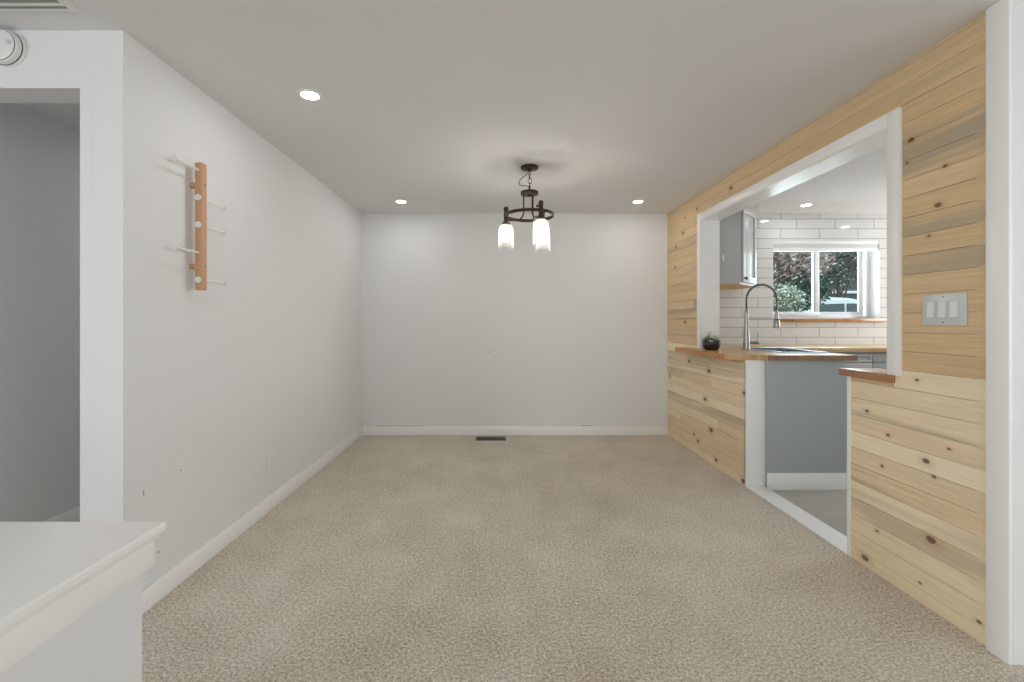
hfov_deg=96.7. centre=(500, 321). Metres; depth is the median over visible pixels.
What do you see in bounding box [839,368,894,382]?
ledge
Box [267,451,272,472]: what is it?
outlet plate
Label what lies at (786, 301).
flowering shrub
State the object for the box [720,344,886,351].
countertop
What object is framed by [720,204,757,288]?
upper cabinet
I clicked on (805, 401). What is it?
base cabinet
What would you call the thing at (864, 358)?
base cabinet
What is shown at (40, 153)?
wall
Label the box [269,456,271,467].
receptacle
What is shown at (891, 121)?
trim
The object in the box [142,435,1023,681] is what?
floor
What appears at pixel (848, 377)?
trim
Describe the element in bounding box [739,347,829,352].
sink
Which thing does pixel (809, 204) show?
recessed light
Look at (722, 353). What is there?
countertop
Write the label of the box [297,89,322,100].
recessed light
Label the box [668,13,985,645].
wall
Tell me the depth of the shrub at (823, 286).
6.92 m
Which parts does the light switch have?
rocker frame, rocker frame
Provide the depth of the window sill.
4.67 m
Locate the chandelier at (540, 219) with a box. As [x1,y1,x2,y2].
[502,164,553,244]
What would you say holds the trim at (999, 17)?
attached to the wall at (916, 439)
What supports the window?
in the wall
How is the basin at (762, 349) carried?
in the sink at (771, 349)
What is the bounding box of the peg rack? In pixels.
[170,155,226,289]
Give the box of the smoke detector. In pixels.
[0,28,26,67]
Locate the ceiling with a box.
[0,0,999,213]
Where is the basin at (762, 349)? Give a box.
[752,348,811,351]
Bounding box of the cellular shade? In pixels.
[773,241,878,251]
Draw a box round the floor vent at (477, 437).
[476,436,505,439]
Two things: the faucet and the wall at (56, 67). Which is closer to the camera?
the wall at (56, 67)
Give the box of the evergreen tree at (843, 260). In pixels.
[799,252,856,297]
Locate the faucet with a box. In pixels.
[742,284,779,349]
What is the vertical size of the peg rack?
0.591 m
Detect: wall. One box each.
[0,30,91,521]
[0,103,79,521]
[0,522,165,681]
[92,30,361,589]
[362,214,886,426]
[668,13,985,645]
[976,0,1023,664]
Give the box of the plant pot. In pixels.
[702,340,720,349]
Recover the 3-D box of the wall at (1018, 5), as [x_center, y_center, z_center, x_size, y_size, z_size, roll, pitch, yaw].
[3.574,0.029,1.612,3.653,2.286,0.120,0,0,0]
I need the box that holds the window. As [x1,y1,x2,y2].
[773,252,869,317]
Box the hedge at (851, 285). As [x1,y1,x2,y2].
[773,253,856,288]
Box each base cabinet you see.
[765,360,845,489]
[830,352,871,450]
[871,352,886,368]
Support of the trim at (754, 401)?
attached to the wall at (916, 439)
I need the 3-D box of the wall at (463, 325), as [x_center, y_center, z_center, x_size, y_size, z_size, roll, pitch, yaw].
[0.550,0.029,4.781,9.500,2.286,0.171,0,0,0]
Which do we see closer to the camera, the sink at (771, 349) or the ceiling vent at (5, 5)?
the ceiling vent at (5, 5)
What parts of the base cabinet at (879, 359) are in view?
drawer, door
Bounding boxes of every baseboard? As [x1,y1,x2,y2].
[45,506,79,521]
[142,427,362,613]
[363,426,667,434]
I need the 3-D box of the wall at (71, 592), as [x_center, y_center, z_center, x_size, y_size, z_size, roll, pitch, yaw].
[-0.984,0.772,0.474,0.723,0.800,0.748,0,0,0]
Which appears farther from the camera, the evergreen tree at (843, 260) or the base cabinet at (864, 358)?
the evergreen tree at (843, 260)
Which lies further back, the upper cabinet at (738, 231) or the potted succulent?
the upper cabinet at (738, 231)
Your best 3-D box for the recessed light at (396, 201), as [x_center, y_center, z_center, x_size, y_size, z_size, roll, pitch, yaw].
[-0.929,-1.112,4.226,0.120,0.004,0.120,0,0,0]
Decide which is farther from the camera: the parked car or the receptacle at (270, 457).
the parked car
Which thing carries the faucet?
on the countertop at (722, 353)
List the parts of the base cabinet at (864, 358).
drawer, door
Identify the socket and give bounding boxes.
[502,206,510,225]
[536,200,545,220]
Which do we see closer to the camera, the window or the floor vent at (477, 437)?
the floor vent at (477, 437)
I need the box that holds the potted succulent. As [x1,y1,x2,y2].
[702,331,720,349]
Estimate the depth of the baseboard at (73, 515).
2.58 m
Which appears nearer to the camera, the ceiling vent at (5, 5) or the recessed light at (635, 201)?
the ceiling vent at (5, 5)
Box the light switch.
[923,292,966,325]
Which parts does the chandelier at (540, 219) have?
bulb, arm, hub plate, arm, bulb, bulb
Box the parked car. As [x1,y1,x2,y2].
[799,297,856,311]
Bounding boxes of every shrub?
[773,269,835,311]
[773,281,806,311]
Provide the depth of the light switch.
1.78 m
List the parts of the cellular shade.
rail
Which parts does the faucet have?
lever handle, holder arm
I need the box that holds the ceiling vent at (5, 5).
[0,0,79,10]
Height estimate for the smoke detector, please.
0.140 m
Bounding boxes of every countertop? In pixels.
[675,347,857,360]
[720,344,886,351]
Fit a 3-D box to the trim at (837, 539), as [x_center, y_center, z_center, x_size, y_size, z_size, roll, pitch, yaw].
[1.800,1.177,2.755,0.141,0.030,0.930,0,0,0]
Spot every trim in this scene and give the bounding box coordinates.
[697,107,901,375]
[702,220,719,348]
[744,360,764,486]
[746,486,846,553]
[773,240,879,317]
[847,376,850,556]
[986,0,1012,664]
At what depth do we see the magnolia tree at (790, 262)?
7.05 m
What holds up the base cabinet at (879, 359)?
on the floor
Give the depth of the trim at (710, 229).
3.91 m
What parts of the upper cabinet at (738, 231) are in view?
door, crown moulding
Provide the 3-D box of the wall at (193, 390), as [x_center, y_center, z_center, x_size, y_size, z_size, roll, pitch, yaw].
[-1.501,0.029,3.219,0.132,2.286,2.954,0,0,0]
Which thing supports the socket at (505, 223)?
attached to the chandelier at (540, 219)
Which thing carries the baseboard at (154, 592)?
attached to the wall at (193, 390)
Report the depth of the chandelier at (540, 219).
3.25 m
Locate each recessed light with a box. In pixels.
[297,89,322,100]
[394,200,406,203]
[631,200,644,203]
[799,203,812,206]
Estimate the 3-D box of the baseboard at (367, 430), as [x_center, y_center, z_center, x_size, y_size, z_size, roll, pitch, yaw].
[0.149,1.127,4.689,3.138,0.090,0.014,0,0,0]
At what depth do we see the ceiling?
2.14 m
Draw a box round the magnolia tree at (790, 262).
[773,252,835,311]
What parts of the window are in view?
sash, sash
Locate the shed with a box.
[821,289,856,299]
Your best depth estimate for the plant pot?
3.74 m
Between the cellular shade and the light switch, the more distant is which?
the cellular shade
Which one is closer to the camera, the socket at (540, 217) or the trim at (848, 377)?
the trim at (848, 377)
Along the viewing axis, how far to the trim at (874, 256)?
4.75 m
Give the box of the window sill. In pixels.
[780,318,886,321]

